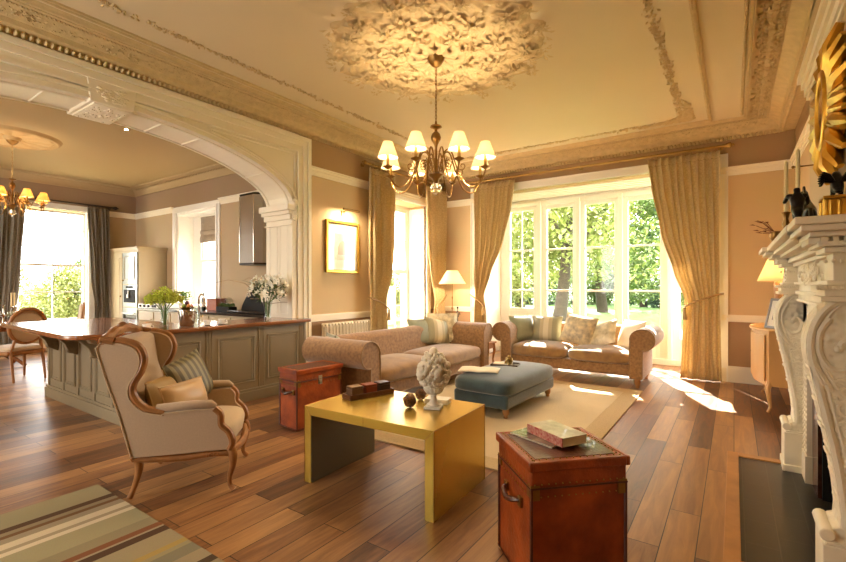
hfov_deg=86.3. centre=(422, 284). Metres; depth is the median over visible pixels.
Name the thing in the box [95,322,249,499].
wingback armchair
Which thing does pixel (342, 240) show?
print
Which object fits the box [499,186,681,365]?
window
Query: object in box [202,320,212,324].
cup
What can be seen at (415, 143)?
chandelier
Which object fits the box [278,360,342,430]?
trunk
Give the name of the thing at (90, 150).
ceiling
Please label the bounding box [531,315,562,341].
cushion
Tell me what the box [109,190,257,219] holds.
trim
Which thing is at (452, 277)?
lamp
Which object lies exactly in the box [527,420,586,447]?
book
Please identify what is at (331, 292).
wall
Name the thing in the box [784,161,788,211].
candle
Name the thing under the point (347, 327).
radiator
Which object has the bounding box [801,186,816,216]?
horse figurine
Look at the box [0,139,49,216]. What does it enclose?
chandelier
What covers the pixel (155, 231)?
wall
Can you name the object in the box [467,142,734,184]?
pole
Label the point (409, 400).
woven ball
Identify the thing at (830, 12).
trim
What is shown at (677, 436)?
floor
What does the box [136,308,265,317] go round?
countertop
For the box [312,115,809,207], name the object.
trim
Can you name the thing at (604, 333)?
cushion
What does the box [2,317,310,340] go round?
island countertop
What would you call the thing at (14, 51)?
trim
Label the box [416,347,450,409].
sculpture
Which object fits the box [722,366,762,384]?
baseboard
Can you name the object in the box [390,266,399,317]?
shrub
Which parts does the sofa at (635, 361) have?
arm, seat frame, backrest, leg, arm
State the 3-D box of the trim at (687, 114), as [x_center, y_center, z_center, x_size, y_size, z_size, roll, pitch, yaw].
[0.102,-2.296,4.379,3.947,0.044,7.258,0,0,35]
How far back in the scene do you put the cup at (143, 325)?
4.64 m
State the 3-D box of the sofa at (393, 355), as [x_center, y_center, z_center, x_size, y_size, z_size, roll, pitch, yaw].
[-0.147,0.995,6.114,0.973,0.809,3.059,0,0,35]
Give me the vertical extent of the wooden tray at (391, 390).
0.038 m
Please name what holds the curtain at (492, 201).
hanging from the pole at (729, 144)
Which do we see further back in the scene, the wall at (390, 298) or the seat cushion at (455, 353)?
the wall at (390, 298)
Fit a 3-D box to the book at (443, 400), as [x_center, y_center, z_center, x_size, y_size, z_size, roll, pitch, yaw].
[0.109,0.843,3.303,0.174,0.033,0.104,0,0,20]
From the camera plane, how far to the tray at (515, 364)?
5.34 m
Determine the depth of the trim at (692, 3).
4.91 m
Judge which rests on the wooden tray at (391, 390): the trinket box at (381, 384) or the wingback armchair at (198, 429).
the trinket box at (381, 384)
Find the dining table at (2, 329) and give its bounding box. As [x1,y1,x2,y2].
[0,320,26,365]
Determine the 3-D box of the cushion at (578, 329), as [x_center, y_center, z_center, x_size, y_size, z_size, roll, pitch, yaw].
[2.398,0.684,6.952,0.578,0.527,0.221,0,0,42]
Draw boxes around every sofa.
[302,321,492,392]
[493,321,663,388]
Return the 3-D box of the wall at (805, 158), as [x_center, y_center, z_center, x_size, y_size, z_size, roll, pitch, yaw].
[2.185,-0.500,1.706,0.300,3.800,10.490,0,0,35]
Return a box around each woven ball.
[403,393,416,407]
[415,388,425,399]
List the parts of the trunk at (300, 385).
handle, lid, panel, lock plate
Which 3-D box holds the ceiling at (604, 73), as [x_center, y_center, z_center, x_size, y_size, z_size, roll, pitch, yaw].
[-0.150,-2.375,3.499,6.380,0.150,10.790,0,0,35]
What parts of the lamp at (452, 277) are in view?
stem, lamp shade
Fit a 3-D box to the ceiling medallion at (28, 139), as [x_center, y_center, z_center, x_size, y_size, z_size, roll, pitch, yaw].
[-6.359,-2.267,6.984,1.240,0.071,1.240,0,0,35]
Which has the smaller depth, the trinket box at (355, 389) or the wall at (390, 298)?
the trinket box at (355, 389)
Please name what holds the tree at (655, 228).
on the ground
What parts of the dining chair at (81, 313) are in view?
frame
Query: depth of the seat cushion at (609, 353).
6.38 m
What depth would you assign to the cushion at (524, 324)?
7.37 m
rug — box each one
[0,484,224,561]
[374,379,642,470]
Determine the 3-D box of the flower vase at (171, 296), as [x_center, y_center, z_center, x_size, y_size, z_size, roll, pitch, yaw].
[-2.849,0.233,4.962,0.436,0.443,0.428,0,0,9]
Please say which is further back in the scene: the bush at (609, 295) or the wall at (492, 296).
the bush at (609, 295)
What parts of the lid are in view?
lid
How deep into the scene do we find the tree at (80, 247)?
30.67 m
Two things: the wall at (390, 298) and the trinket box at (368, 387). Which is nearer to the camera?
the trinket box at (368, 387)
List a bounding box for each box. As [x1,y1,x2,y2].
[206,298,225,310]
[346,384,362,395]
[360,382,376,393]
[374,380,389,390]
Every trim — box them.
[0,0,815,183]
[0,32,311,362]
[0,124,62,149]
[0,163,234,196]
[39,0,711,166]
[67,77,136,124]
[97,0,695,161]
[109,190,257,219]
[259,198,296,227]
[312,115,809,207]
[312,306,766,322]
[396,195,430,316]
[470,153,727,381]
[740,0,789,119]
[797,0,845,100]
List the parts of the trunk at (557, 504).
handle mount, handle, handle mount, panel, lid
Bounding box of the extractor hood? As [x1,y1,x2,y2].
[239,192,265,265]
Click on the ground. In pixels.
(650, 314)
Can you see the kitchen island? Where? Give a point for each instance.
(248, 353)
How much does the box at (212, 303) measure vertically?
0.225 m
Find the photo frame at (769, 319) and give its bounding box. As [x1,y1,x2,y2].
[764,298,779,328]
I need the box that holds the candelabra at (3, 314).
[0,293,16,324]
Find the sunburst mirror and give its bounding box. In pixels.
[808,22,845,185]
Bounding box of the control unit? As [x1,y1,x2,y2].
[138,303,178,308]
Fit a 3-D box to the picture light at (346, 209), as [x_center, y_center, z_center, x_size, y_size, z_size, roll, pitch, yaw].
[-1.164,-1.114,6.937,0.208,0.088,0.340,0,0,35]
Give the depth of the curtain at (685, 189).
6.64 m
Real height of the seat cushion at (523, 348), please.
0.220 m
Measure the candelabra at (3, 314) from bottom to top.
0.520 m
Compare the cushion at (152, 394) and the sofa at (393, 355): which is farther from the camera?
the sofa at (393, 355)
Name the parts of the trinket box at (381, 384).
lid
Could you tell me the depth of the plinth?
2.08 m
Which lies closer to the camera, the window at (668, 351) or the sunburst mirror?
the sunburst mirror
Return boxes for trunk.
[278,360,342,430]
[496,427,629,561]
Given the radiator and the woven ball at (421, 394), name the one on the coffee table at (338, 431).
the woven ball at (421, 394)
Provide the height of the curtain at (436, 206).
3.288 m
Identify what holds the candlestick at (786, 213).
on the fireplace
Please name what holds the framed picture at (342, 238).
attached to the wall at (331, 292)
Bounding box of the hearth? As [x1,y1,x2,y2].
[723,451,832,561]
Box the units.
[136,308,265,322]
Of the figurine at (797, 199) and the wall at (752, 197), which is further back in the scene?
the wall at (752, 197)
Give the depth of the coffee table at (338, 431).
3.08 m
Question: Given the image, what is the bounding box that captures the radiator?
[321,319,369,336]
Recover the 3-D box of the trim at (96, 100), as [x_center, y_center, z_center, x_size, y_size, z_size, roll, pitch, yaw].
[-3.255,-1.859,4.553,0.592,0.282,0.438,0,0,35]
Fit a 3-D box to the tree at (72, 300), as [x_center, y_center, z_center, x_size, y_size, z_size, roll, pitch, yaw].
[-14.628,0.739,19.002,3.776,3.740,4.370,0,0,43]
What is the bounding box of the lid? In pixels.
[227,288,264,314]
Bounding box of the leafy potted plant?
[178,291,193,308]
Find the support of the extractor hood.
attached to the wall at (155, 231)
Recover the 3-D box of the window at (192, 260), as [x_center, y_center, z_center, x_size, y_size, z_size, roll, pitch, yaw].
[-4.588,-0.605,9.553,1.820,2.150,0.540,0,0,35]
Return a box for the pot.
[769,231,780,240]
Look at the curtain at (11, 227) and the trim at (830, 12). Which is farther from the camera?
the curtain at (11, 227)
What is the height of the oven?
0.710 m
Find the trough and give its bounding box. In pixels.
[216,303,236,311]
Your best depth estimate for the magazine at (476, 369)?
5.01 m
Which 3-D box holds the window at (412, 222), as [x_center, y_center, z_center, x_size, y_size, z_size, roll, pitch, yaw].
[-0.547,-0.215,8.516,0.530,2.670,1.320,0,0,35]
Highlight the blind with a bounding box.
[200,214,214,242]
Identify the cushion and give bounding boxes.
[145,375,175,406]
[158,376,208,403]
[161,348,213,393]
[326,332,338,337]
[381,353,421,381]
[403,343,480,364]
[407,319,435,343]
[424,316,449,343]
[427,313,457,341]
[455,360,552,395]
[509,315,532,340]
[512,340,575,357]
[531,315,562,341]
[559,312,598,344]
[568,344,628,363]
[590,318,617,344]
[617,319,646,347]
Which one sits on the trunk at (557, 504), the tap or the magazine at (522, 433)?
the magazine at (522, 433)
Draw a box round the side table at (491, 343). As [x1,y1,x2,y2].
[489,341,496,361]
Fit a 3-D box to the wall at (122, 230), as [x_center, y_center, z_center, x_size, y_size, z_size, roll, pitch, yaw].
[-9.230,-0.500,7.841,0.300,3.800,7.630,0,0,35]
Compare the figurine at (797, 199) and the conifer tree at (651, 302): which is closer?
the figurine at (797, 199)
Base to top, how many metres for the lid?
0.440 m
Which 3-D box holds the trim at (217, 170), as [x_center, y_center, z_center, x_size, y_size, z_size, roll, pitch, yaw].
[-6.422,-2.215,6.056,6.350,0.190,7.380,0,0,35]
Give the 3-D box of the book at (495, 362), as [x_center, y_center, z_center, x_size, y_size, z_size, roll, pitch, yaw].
[0.962,0.942,5.410,0.220,0.020,0.150,0,0,17]
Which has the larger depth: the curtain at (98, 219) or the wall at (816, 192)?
the curtain at (98, 219)
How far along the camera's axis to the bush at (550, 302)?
40.38 m
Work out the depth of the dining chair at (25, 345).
6.60 m
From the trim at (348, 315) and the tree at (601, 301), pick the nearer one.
the trim at (348, 315)
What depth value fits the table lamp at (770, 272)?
5.26 m
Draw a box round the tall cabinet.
[109,246,167,318]
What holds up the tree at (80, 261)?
on the ground
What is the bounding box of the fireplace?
[759,214,845,561]
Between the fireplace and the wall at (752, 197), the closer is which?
the fireplace
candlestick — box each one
[782,161,790,228]
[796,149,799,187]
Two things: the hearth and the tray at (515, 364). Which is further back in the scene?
the tray at (515, 364)
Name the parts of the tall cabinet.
door, door moulding, door, cornice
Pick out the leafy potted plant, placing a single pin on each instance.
(187, 292)
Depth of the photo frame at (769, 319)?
5.16 m
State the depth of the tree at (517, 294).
22.79 m
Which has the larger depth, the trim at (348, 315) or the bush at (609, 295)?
the bush at (609, 295)
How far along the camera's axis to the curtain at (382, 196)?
7.49 m
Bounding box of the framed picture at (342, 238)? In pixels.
[325,219,359,273]
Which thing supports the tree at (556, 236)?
on the ground
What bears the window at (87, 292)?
in the wall at (122, 230)
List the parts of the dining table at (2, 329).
leg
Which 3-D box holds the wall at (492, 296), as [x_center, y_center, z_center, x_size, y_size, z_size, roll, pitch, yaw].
[3.174,-0.300,8.434,4.550,3.600,1.110,0,0,35]
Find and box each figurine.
[782,188,809,218]
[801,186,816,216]
[817,171,845,194]
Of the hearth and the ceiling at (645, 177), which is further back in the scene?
the ceiling at (645, 177)
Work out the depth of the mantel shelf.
1.97 m
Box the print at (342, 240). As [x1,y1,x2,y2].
[335,233,350,260]
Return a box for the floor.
[0,350,790,561]
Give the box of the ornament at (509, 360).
[505,355,512,364]
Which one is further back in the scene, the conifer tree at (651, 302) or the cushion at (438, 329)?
the conifer tree at (651, 302)
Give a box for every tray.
[342,387,393,400]
[490,361,519,366]
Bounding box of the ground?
[19,292,683,338]
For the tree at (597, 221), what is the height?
8.050 m
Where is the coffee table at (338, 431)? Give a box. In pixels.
[304,390,484,523]
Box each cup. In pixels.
[142,324,153,327]
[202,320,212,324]
[216,319,226,323]
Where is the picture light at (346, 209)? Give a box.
[341,208,359,215]
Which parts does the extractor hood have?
corner rod, corner rod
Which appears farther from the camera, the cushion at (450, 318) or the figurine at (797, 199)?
the cushion at (450, 318)
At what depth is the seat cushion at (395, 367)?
5.26 m
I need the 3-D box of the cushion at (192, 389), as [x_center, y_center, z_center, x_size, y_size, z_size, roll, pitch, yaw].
[-1.693,0.786,3.209,0.147,0.198,0.408,0,0,17]
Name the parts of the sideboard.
door, leg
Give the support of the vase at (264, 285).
on the island countertop
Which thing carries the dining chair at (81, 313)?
on the floor
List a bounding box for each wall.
[0,31,434,336]
[0,177,135,351]
[136,173,265,309]
[387,286,393,324]
[441,129,794,367]
[484,250,500,352]
[795,100,809,196]
[810,0,845,215]
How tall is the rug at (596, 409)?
0.014 m
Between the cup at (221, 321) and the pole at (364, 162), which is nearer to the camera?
the cup at (221, 321)
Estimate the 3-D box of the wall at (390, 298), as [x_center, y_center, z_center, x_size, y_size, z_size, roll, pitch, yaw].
[-2.533,0.925,18.874,0.400,1.750,3.800,0,0,35]
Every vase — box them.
[142,286,187,324]
[216,273,290,316]
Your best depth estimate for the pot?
2.87 m
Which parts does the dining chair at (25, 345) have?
leg, seat, seat rail, leg, frame, leg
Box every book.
[424,395,450,404]
[493,361,512,364]
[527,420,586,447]
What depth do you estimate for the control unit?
9.27 m
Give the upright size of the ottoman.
0.435 m
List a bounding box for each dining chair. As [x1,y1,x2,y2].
[0,307,46,382]
[47,302,84,351]
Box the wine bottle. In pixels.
[201,293,205,309]
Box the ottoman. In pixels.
[454,360,552,418]
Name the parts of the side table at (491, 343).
leg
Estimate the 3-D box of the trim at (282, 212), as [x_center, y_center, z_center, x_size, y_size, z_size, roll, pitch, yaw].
[-2.031,-1.008,6.329,0.650,0.375,0.174,0,0,35]
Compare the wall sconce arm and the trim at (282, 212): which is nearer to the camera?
the wall sconce arm
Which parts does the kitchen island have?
door panel, door panel, door panel, door panel, door panel, door panel, door panel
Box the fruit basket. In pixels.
[180,307,194,309]
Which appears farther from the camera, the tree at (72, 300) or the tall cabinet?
the tree at (72, 300)
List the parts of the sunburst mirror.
convex glass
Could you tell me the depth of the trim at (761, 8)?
4.38 m
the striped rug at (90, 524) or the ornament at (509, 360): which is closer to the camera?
the striped rug at (90, 524)
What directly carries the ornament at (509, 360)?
on the book at (495, 362)
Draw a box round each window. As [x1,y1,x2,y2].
[17,200,93,320]
[172,200,220,307]
[387,205,424,327]
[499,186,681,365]
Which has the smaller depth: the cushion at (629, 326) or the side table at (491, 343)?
the cushion at (629, 326)
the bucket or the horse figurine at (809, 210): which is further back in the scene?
the bucket
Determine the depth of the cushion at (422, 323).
6.86 m
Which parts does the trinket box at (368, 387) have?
lid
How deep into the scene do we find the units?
8.55 m
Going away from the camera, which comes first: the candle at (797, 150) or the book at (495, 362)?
the candle at (797, 150)
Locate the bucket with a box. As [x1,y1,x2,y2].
[177,310,196,325]
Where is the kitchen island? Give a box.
[2,317,310,425]
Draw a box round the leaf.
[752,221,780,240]
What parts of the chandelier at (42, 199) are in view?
lamp shade, arm, stem, chain, arm, arm, lamp shade, arm, arm, lamp shade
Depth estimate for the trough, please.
8.04 m
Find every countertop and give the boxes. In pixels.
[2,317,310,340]
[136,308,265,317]
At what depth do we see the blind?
9.72 m
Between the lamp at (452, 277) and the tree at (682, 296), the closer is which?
the lamp at (452, 277)
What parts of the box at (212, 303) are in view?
lid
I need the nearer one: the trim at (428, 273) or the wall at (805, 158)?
the wall at (805, 158)
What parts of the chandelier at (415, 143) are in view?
lamp shade, lamp shade, arm, arm, lamp shade, lamp shade, arm, arm, stem, chain, arm, arm, lamp shade, lamp shade, arm, arm, lamp shade, lamp shade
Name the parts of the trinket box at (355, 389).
lid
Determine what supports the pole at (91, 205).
attached to the wall at (122, 230)
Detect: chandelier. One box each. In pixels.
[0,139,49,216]
[377,53,495,197]
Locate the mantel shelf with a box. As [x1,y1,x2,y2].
[759,214,845,267]
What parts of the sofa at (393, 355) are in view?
arm, backrest, seat frame, arm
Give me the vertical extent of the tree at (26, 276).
4.988 m
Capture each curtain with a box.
[0,197,25,344]
[87,207,110,317]
[369,167,395,330]
[425,185,446,312]
[469,180,514,322]
[647,150,723,381]
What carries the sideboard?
on the floor
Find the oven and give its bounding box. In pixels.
[122,307,137,318]
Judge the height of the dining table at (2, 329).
0.753 m
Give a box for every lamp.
[439,270,465,312]
[757,259,783,297]
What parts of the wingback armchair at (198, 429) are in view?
leg, backrest, gimp trim, panel, show wood rail, seat rail, panel, show wood rail, seat, leg, leg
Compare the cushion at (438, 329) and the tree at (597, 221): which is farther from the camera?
the tree at (597, 221)
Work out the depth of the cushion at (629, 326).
6.50 m
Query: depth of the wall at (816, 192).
3.32 m
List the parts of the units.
door, door, door, door, door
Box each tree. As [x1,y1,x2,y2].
[19,257,50,310]
[19,258,81,318]
[34,254,81,318]
[56,247,81,271]
[511,201,659,321]
[511,212,572,307]
[531,236,630,301]
[533,199,659,311]
[606,201,683,307]
[638,228,659,284]
[657,237,683,313]
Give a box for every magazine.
[458,366,499,373]
[510,428,557,448]
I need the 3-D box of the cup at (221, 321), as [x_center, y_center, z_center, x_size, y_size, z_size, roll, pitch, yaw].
[-2.337,0.424,5.243,0.130,0.060,0.130,0,0,0]
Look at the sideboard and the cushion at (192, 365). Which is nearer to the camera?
the cushion at (192, 365)
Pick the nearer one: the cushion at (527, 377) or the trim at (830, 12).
the trim at (830, 12)
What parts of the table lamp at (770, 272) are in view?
lamp shade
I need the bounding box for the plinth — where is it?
[819,194,845,215]
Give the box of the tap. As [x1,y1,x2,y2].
[197,293,204,321]
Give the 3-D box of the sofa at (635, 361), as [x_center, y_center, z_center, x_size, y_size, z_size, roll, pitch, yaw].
[2.344,0.995,6.974,2.359,0.809,0.973,0,0,35]
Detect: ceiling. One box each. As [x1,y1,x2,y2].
[0,97,216,186]
[37,0,762,163]
[512,177,650,201]
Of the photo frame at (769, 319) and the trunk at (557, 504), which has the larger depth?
the photo frame at (769, 319)
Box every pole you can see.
[3,194,118,210]
[361,160,446,190]
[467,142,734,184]
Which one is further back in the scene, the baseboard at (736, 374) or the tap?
the baseboard at (736, 374)
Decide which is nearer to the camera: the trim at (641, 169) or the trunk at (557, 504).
the trunk at (557, 504)
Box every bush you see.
[524,271,572,304]
[570,269,613,304]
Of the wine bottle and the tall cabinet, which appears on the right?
the wine bottle
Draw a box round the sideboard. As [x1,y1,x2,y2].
[749,323,787,412]
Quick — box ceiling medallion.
[320,0,554,103]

